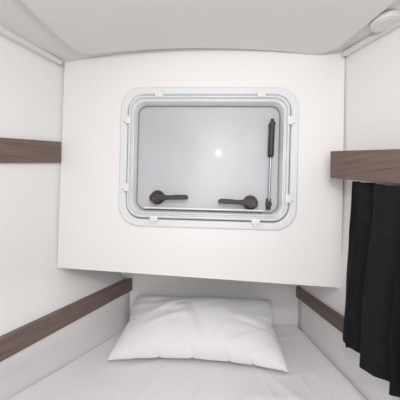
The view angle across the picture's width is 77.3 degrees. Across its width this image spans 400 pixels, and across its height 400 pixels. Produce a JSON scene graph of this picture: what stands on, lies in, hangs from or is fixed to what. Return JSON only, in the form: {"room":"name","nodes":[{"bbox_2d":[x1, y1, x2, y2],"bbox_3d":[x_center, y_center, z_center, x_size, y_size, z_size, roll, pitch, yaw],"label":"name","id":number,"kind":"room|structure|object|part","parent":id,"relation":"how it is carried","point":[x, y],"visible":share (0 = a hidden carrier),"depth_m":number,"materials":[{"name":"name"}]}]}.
{"room":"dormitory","nodes":[
{"label":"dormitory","id":0,"kind":"room"},
{"bbox_2d":[0,35,129,399],"bbox_3d":[-0.809,0.157,0.446,0.261,1.486,1.926,0,0,27],"label":"wall","id":1,"kind":"structure","parent":0,"point":[32,286],"depth_m":0.93,"materials":[{"name":"white paint"}]},
{"bbox_2d":[0,138,60,162],"bbox_3d":[-0.738,-0.142,0.665,0.016,0.195,0.801,0,0,24],"label":"trim","id":2,"kind":"structure","parent":1,"relation":"attached to","point":[12,150],"depth_m":0.91,"materials":[{"name":"brown wood"}]},
{"bbox_2d":[0,26,61,64],"bbox_3d":[-0.852,-0.550,0.357,0.021,0.031,1.439,0,0,23],"label":"trim","id":3,"kind":"structure","parent":1,"relation":"attached to","point":[4,32],"depth_m":0.89,"materials":[{"name":"white plastic"}]},
{"bbox_2d":[0,278,131,361],"bbox_3d":[-0.604,0.450,0.751,0.033,0.087,1.203,0,0,23],"label":"trim","id":4,"kind":"structure","parent":1,"relation":"attached to","point":[15,341],"depth_m":0.91,"materials":[{"name":"brown wood"}]},
{"bbox_2d":[0,0,399,63],"bbox_3d":[-0.135,-0.604,0.490,2.170,0.077,1.680,0,0,0],"label":"ceiling","id":5,"kind":"structure","parent":0,"point":[16,17],"depth_m":0.85,"materials":[{"name":"white paint"}]},
{"bbox_2d":[369,10,399,32],"bbox_3d":[0.582,-0.558,0.785,0.084,0.020,0.084,0,0,0],"label":"recessed light","id":6,"kind":"object","parent":5,"relation":"in","point":[384,21],"visible":1,"depth_m":0.77,"materials":[{"name":"white plastic"}]},
{"bbox_2d":[57,48,344,287],"bbox_3d":[-0.011,-0.144,1.012,1.144,0.942,0.022,1,0,3],"label":"wall","id":7,"kind":"structure","parent":0,"point":[93,234],"depth_m":1.00,"materials":[{"name":"white paint"}]},
{"bbox_2d":[118,87,298,230],"bbox_3d":[0.028,-0.168,1.000,0.734,0.593,0.061,1,0,3],"label":"window","id":8,"kind":"structure","parent":7,"relation":"in","point":[220,156],"depth_m":1.01,"materials":[{"name":"plastic"}]},
{"bbox_3d":[-0.175,-0.011,1.019,0.059,0.059,0.026,1,0,3],"label":"handle","id":9,"kind":"part","parent":8,"relation":"part of","materials":[{"name":"black plastic"}]},
{"bbox_3d":[-0.125,-0.007,0.996,0.155,0.039,0.014,1,0,3],"label":"lever","id":10,"kind":"part","parent":8,"relation":"part of","materials":[{"name":"black plastic"}]},
{"bbox_3d":[0.029,-0.168,1.025,0.620,0.472,0.010,1,0,3],"label":"pane","id":11,"kind":"part","parent":8,"relation":"part of","materials":[{"name":"glass"}]},
{"bbox_3d":[0.149,0.012,0.980,0.155,0.039,0.014,1,0,3],"label":"lever","id":12,"kind":"part","parent":8,"relation":"part of","materials":[{"name":"black plastic"}]},
{"bbox_3d":[0.202,0.010,0.997,0.059,0.059,0.026,1,0,3],"label":"handle","id":13,"kind":"part","parent":8,"relation":"part of","materials":[{"name":"black plastic"}]},
{"bbox_3d":[0.276,-0.079,0.991,0.012,0.185,0.009,1,0,3],"label":"strut rod","id":14,"kind":"part","parent":8,"relation":"part of","materials":[{"name":"metal"}]},
{"bbox_2d":[123,213,297,326],"bbox_3d":[0.045,0.155,1.315,1.030,1.490,0.030,0,0,0],"label":"wall","id":15,"kind":"structure","parent":0,"point":[283,297],"depth_m":1.30,"materials":[{"name":"white paint"}]},
{"bbox_2d":[298,27,399,399],"bbox_3d":[0.643,0.163,0.419,0.421,1.474,1.758,0,0,-18],"label":"wall","id":16,"kind":"structure","parent":0,"point":[372,73],"depth_m":0.90,"materials":[{"name":"white paint"}]},
{"bbox_2d":[296,286,343,332],"bbox_3d":[0.559,0.464,0.749,0.012,0.078,1.104,0,0,-6],"label":"trim","id":17,"kind":"structure","parent":16,"relation":"attached to","point":[334,318],"depth_m":1.07,"materials":[{"name":"brown wood"}]},
{"bbox_2d":[330,149,399,183],"bbox_3d":[0.639,-0.079,0.597,0.138,0.193,0.686,0,0,-21],"label":"curtain pelmet","id":18,"kind":"object","parent":16,"relation":"attached to","point":[383,166],"visible":1,"depth_m":0.77,"materials":[{"name":"brown wood"}]},
{"bbox_2d":[343,181,399,396],"bbox_3d":[0.541,0.265,0.628,0.060,0.656,0.498,0,0,-11],"label":"curtain","id":19,"kind":"object","parent":18,"relation":"hanging from","point":[371,326],"visible":1,"depth_m":0.73,"materials":[{"name":"black fabric"}]},
{"bbox_2d":[343,22,399,55],"bbox_3d":[0.806,-0.550,0.328,0.020,0.031,1.358,0,0,-22],"label":"trim","id":20,"kind":"structure","parent":16,"relation":"attached to","point":[373,37],"depth_m":0.87,"materials":[{"name":"white plastic"}]},
{"bbox_3d":[-0.175,0.800,0.475,1.950,0.040,1.650,0,0,0],"label":"floor","id":21,"kind":"structure","parent":0,"visible":0},
{"bbox_2d":[8,325,365,399],"bbox_3d":[-0.319,0.708,0.497,1.974,0.142,1.595,0,0,0],"label":"mattress","id":22,"kind":"object","parent":21,"relation":"on","point":[311,375],"visible":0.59,"depth_m":0.90,"materials":[{"name":"fabric"}]},
{"bbox_2d":[107,295,288,371],"bbox_3d":[-0.004,0.543,1.112,0.695,0.173,0.333,0,0,5],"label":"pillow","id":23,"kind":"object","parent":22,"relation":"on","point":[241,331],"visible":1,"depth_m":1.01,"materials":[{"name":"fabric"}]}
]}

